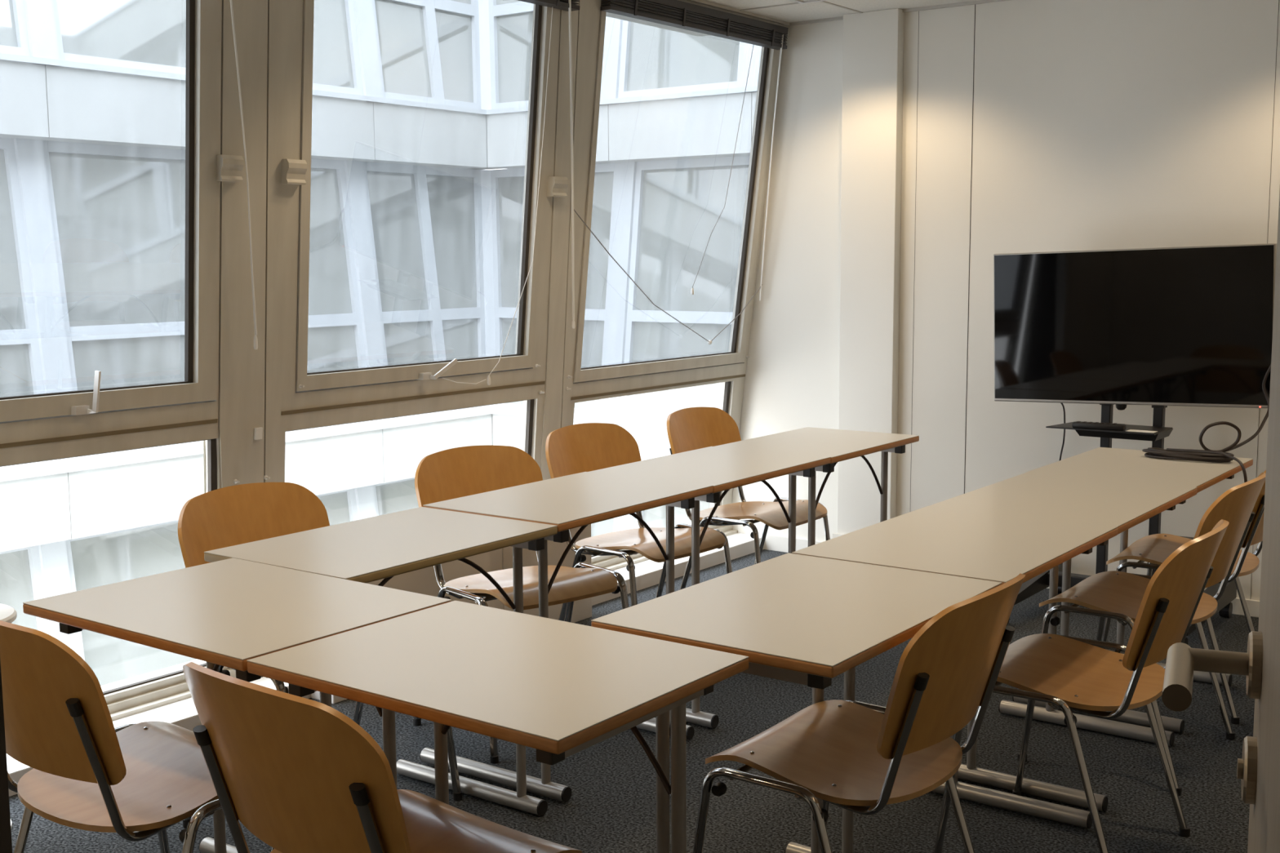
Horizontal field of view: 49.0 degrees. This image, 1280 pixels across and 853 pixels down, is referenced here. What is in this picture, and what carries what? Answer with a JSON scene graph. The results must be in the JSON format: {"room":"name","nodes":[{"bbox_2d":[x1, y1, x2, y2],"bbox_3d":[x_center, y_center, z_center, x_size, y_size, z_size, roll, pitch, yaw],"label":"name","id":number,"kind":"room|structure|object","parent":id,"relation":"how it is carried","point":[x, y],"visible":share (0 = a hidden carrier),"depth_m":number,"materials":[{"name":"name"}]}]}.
{"room":"meeting room","nodes":[
{"label":"meeting room","id":0,"kind":"room"},
{"bbox_2d":[6,0,791,774],"bbox_3d":[-1.080,-0.390,4.539,0.560,2.515,5.395,5,9,36],"label":"wall","id":1,"kind":"structure","parent":0,"point":[173,704],"depth_m":4.41,"materials":[{"name":"white paint"}]},
{"bbox_2d":[0,0,262,704],"bbox_3d":[-1.596,-0.315,3.821,0.380,2.375,1.477,5,9,36],"label":"window","id":2,"kind":"structure","parent":1,"relation":"in","point":[51,426],"depth_m":4.07,"materials":[{"name":"paint"}]},
{"bbox_2d":[230,0,257,349],"bbox_3d":[-1.460,-0.809,3.606,0.158,1.305,1.338,4,8,31],"label":"blind","id":3,"kind":"object","parent":2,"relation":"attached to","point":[255,340],"visible":1,"depth_m":4.14,"materials":[{"name":"grey"}]},
{"bbox_2d":[204,0,285,669],"bbox_3d":[-1.223,-0.379,4.324,0.382,2.375,0.325,5,9,36],"label":"window post","id":4,"kind":"object","parent":1,"relation":"attached to","point":[250,378],"visible":0.55,"depth_m":4.26,"materials":[{"name":"metal"}]},
{"bbox_2d":[8,538,763,796],"bbox_3d":[-0.673,0.781,5.061,0.002,0.058,4.315,5,9,36],"label":"baseboard","id":5,"kind":"structure","parent":1,"relation":"attached to","point":[652,579],"depth_m":6.04,"materials":[{"name":"grey"}]},
{"bbox_2d":[263,0,568,482],"bbox_3d":[-0.727,-0.463,4.995,0.380,2.375,1.541,5,9,36],"label":"window","id":6,"kind":"structure","parent":1,"relation":"in","point":[311,400],"depth_m":4.94,"materials":[{"name":"paint"}]},
{"bbox_2d":[442,0,580,385],"bbox_3d":[-0.638,-0.865,4.840,0.210,1.500,1.435,5,9,36],"label":"blind","id":7,"kind":"object","parent":6,"relation":"attached to","point":[566,5],"visible":1,"depth_m":5.21,"materials":[{"name":"grey"}]},
{"bbox_2d":[540,0,597,479],"bbox_3d":[-0.345,-0.528,5.511,0.382,2.375,0.296,5,9,36],"label":"window post","id":8,"kind":"object","parent":1,"relation":"attached to","point":[560,332],"visible":0.51,"depth_m":5.43,"materials":[{"name":"metal"}]},
{"bbox_2d":[565,0,782,564],"bbox_3d":[0.113,-0.606,6.130,0.380,2.375,1.394,5,9,36],"label":"window","id":9,"kind":"structure","parent":1,"relation":"in","point":[728,369],"depth_m":6.41,"materials":[{"name":"paint"}]},
{"bbox_2d":[573,0,788,344],"bbox_3d":[0.184,-1.038,5.940,0.202,1.423,1.465,5,9,36],"label":"blind","id":10,"kind":"object","parent":9,"relation":"attached to","point":[674,13],"visible":1,"depth_m":5.88,"materials":[{"name":"grey"}]},
{"bbox_2d":[8,549,1258,852],"bbox_3d":[-0.008,1.095,3.183,4.080,0.120,6.795,5,9,36],"label":"floor","id":11,"kind":"structure","parent":0,"point":[611,807],"depth_m":3.77,"materials":[{"name":"carpet"}]},
{"bbox_2d":[0,603,17,829],"bbox_3d":[-1.679,0.736,3.446,0.300,0.550,0.300,5,9,36],"label":"side table","id":12,"kind":"object","parent":11,"relation":"on","point":[8,614],"visible":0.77,"depth_m":3.45,"materials":[{"name":"white paint"}]},
{"bbox_2d":[0,620,222,852],"bbox_3d":[-0.961,0.696,2.623,0.553,0.820,0.548,5,9,37],"label":"chair","id":13,"kind":"object","parent":11,"relation":"on","point":[135,782],"visible":0.77,"depth_m":2.44,"materials":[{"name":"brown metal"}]},
{"bbox_2d":[22,557,451,852],"bbox_3d":[-0.781,0.711,2.769,0.670,0.748,0.501,5,9,36],"label":"folding table","id":14,"kind":"object","parent":11,"relation":"on","point":[231,612],"visible":0.73,"depth_m":2.68,"materials":[{"name":"grey laminate"}]},
{"bbox_2d":[177,482,462,828],"bbox_3d":[-0.849,0.579,3.577,0.548,0.820,0.553,5,9,37],"label":"chair","id":15,"kind":"object","parent":11,"relation":"on","point":[242,513],"visible":0.16,"depth_m":3.67,"materials":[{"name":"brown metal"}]},
{"bbox_2d":[199,506,557,852],"bbox_3d":[-0.628,0.634,3.398,0.550,0.748,0.697,5,9,36],"label":"folding table","id":16,"kind":"object","parent":11,"relation":"on","point":[385,547],"visible":0.66,"depth_m":3.34,"materials":[{"name":"grey laminate"}]},
{"bbox_2d":[182,662,582,852],"bbox_3d":[-0.403,0.739,2.242,0.553,0.820,0.548,5,9,39],"label":"chair","id":17,"kind":"object","parent":11,"relation":"on","point":[301,775],"visible":1,"depth_m":2.02,"materials":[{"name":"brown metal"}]},
{"bbox_2d":[246,600,748,852],"bbox_3d":[-0.234,0.756,2.370,0.670,0.748,0.501,5,9,36],"label":"folding table","id":18,"kind":"object","parent":11,"relation":"on","point":[559,690],"visible":0.99,"depth_m":2.28,"materials":[{"name":"grey laminate"}]},
{"bbox_2d":[413,444,629,764],"bbox_3d":[-0.376,0.493,4.263,0.553,0.820,0.548,-6,9,-39],"label":"chair","id":19,"kind":"object","parent":11,"relation":"on","point":[463,471],"visible":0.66,"depth_m":4.29,"materials":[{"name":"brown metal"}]},
{"bbox_2d":[419,471,712,802],"bbox_3d":[-0.215,0.559,3.963,0.550,0.748,0.704,5,9,36],"label":"folding table","id":20,"kind":"object","parent":11,"relation":"on","point":[584,499],"visible":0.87,"depth_m":3.80,"materials":[{"name":"grey laminate"}]},
{"bbox_2d":[545,422,732,621],"bbox_3d":[-0.021,0.418,4.861,0.548,0.820,0.553,6,9,41],"label":"chair","id":21,"kind":"object","parent":11,"relation":"on","point":[573,449],"visible":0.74,"depth_m":4.90,"materials":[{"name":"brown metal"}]},
{"bbox_2d":[590,446,831,728],"bbox_3d":[0.201,0.489,4.533,0.550,0.748,0.707,5,9,36],"label":"folding table","id":22,"kind":"object","parent":11,"relation":"on","point":[725,468],"visible":0.63,"depth_m":4.38,"materials":[{"name":"grey laminate"}]},
{"bbox_2d":[666,407,830,590],"bbox_3d":[0.401,0.352,5.383,0.548,0.820,0.553,5,9,37],"label":"chair","id":23,"kind":"object","parent":11,"relation":"on","point":[691,428],"visible":0.7,"depth_m":5.42,"materials":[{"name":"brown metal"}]},
{"bbox_2d":[591,553,1002,852],"bbox_3d":[0.307,0.705,2.753,0.539,0.748,0.712,5,9,36],"label":"folding table","id":24,"kind":"object","parent":11,"relation":"on","point":[804,620],"visible":0.79,"depth_m":2.59,"materials":[{"name":"grey laminate"}]},
{"bbox_2d":[715,426,919,546],"bbox_3d":[0.609,0.421,5.092,0.550,0.748,0.678,5,9,36],"label":"folding table","id":25,"kind":"object","parent":11,"relation":"on","point":[839,445],"visible":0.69,"depth_m":4.98,"materials":[{"name":"grey laminate"}]},
{"bbox_2d":[693,573,1025,852],"bbox_3d":[0.444,0.674,2.733,0.548,0.820,0.553,5,9,37],"label":"chair","id":26,"kind":"object","parent":11,"relation":"on","point":[859,757],"visible":1,"depth_m":2.60,"materials":[{"name":"brown wood"}]},
{"bbox_2d":[784,506,1118,852],"bbox_3d":[0.736,0.632,3.322,0.539,0.748,0.713,5,9,36],"label":"folding table","id":27,"kind":"object","parent":11,"relation":"on","point":[968,544],"visible":0.57,"depth_m":3.25,"materials":[{"name":"grey laminate"}]},
{"bbox_2d":[929,471,1197,812],"bbox_3d":[1.157,0.562,3.901,0.539,0.748,0.720,5,9,36],"label":"folding table","id":28,"kind":"object","parent":11,"relation":"on","point":[1123,504],"visible":0.66,"depth_m":3.80,"materials":[{"name":"grey laminate"}]},
{"bbox_2d":[933,519,1229,852],"bbox_3d":[1.045,0.608,3.248,0.548,0.820,0.553,5,8,35],"label":"chair","id":29,"kind":"object","parent":11,"relation":"on","point":[1068,673],"visible":0.89,"depth_m":3.12,"materials":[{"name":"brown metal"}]},
{"bbox_2d":[1006,404,1236,644],"bbox_3d":[1.830,0.077,5.336,0.720,1.360,0.680,5,9,36],"label":"stand","id":30,"kind":"object","parent":11,"relation":"on","point":[1040,582],"visible":0.32,"depth_m":5.38,"materials":[{"name":"black metal"}]},
{"bbox_2d":[1071,421,1125,431],"bbox_3d":[1.720,-0.003,5.258,0.190,0.024,0.044,4,8,30],"label":"remote control","id":31,"kind":"object","parent":30,"relation":"on","point":[1077,424],"visible":1,"depth_m":5.24,"materials":[{"name":"black plastic"}]},
{"bbox_2d":[1045,421,1172,435],"bbox_3d":[1.779,0.004,5.321,0.405,0.005,0.230,5,9,36],"label":"shelf","id":32,"kind":"object","parent":30,"relation":"attached to","point":[1157,426],"depth_m":5.28,"materials":[{"name":"black metal"}]},
{"bbox_2d":[993,243,1276,410],"bbox_3d":[1.846,-0.365,5.308,1.044,0.609,0.068,3,7,36],"label":"television","id":33,"kind":"object","parent":30,"relation":"attached to","point":[1180,326],"visible":0.86,"depth_m":5.26,"materials":[{"name":"black"}]},
{"bbox_2d":[1058,403,1065,461],"bbox_3d":[1.701,0.277,5.741,0.086,0.860,0.276,5,9,36],"label":"power cord","id":34,"kind":"object","parent":33,"relation":"hanging from","point":[1062,404],"visible":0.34,"depth_m":5.80,"materials":[{"name":"black plastic"}]},
{"bbox_2d":[1127,429,1157,433],"bbox_3d":[1.852,0.018,5.178,0.100,0.001,0.055,5,9,36],"label":"paper sheet","id":35,"kind":"object","parent":30,"relation":"on","point":[1130,430],"visible":1,"depth_m":5.17,"materials":[{"name":"white paper"}]},
{"bbox_2d":[1012,447,1253,733],"bbox_3d":[1.568,0.492,4.471,0.539,0.748,0.686,5,9,36],"label":"folding table","id":36,"kind":"object","parent":11,"relation":"on","point":[1104,463],"visible":0.53,"depth_m":4.34,"materials":[{"name":"grey laminate"}]},
{"bbox_2d":[1142,364,1271,482],"bbox_3d":[1.989,0.009,4.766,0.354,0.531,0.878,5,9,36],"label":"cable coil","id":37,"kind":"object","parent":36,"relation":"on","point":[1206,455],"visible":0.91,"depth_m":4.54,"materials":[{"name":"black"}]},
{"bbox_2d":[1017,472,1266,795],"bbox_3d":[1.438,0.522,3.935,0.548,0.820,0.553,5,9,37],"label":"chair","id":38,"kind":"object","parent":11,"relation":"on","point":[1117,595],"visible":0.62,"depth_m":3.83,"materials":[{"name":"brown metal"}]},
{"bbox_2d":[1102,470,1266,724],"bbox_3d":[1.805,0.452,4.492,0.548,0.820,0.553,4,8,33],"label":"chair","id":39,"kind":"object","parent":11,"relation":"on","point":[1154,549],"visible":0.46,"depth_m":4.41,"materials":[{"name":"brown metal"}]},
{"bbox_2d":[703,0,1008,25],"bbox_3d":[0.057,-1.429,2.817,4.080,0.072,6.795,5,9,36],"label":"ceiling","id":40,"kind":"structure","parent":0,"point":[795,13],"depth_m":5.99,"materials":[{"name":"paint"}]},
{"bbox_2d":[789,0,828,4],"bbox_3d":[0.814,-1.753,5.671,0.480,0.006,0.200,5,9,36],"label":"recessed light","id":41,"kind":"object","parent":40,"relation":"in","point":[796,1],"visible":1,"depth_m":5.84,"materials":[{"name":"white"}]},
{"bbox_2d":[837,8,904,534],"bbox_3d":[1.029,-0.590,6.289,0.269,2.465,0.060,5,9,36],"label":"wall column","id":42,"kind":"structure","parent":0,"point":[872,108],"depth_m":6.23,"materials":[{"name":"white paint"}]},
{"bbox_2d":[731,0,1279,600],"bbox_3d":[2.051,-0.518,5.641,4.065,2.465,0.101,5,9,36],"label":"wall","id":43,"kind":"structure","parent":0,"point":[1029,126],"depth_m":5.91,"materials":[{"name":"white paint"}]},
{"bbox_2d":[761,533,1259,617],"bbox_3d":[2.070,0.652,5.667,3.710,0.135,0.074,5,9,36],"label":"baseboard","id":44,"kind":"structure","parent":43,"relation":"attached to","point":[772,542],"depth_m":6.65,"materials":[{"name":"white paint"}]},
{"bbox_3d":[-1.222,0.017,1.398,4.080,2.465,0.120,5,9,36],"label":"wall","id":45,"kind":"structure","parent":0,"visible":0},
{"bbox_2d":[0,660,12,852],"bbox_3d":[-0.106,0.295,0.611,0.898,2.090,0.137,5,9,36],"label":"trim","id":46,"kind":"structure","parent":45,"relation":"attached to","point":[6,844],"depth_m":0.91,"materials":[{"name":"grey paint"}]},
{"bbox_2d":[1161,188,1279,852],"bbox_3d":[0.333,0.296,0.758,0.110,2.032,0.860,2,7,21],"label":"door","id":47,"kind":"structure","parent":45,"relation":"in","point":[1258,769],"depth_m":1.04,"materials":[{"name":"laminate"}]},
{"label":"outside","id":48,"kind":"structure","parent":0,"visible":0},
{"bbox_3d":[-4.742,4.873,7.478,8.100,0.200,20.500,5,9,36],"label":"ground","id":49,"kind":"structure","parent":48,"visible":0},
{"bbox_2d":[0,0,761,685],"bbox_3d":[-3.627,-0.595,7.652,8.265,10.600,17.200,5,9,36],"label":"building","id":50,"kind":"structure","parent":49,"relation":"on","point":[415,243],"depth_m":14.22,"materials":[{"name":"grey"}]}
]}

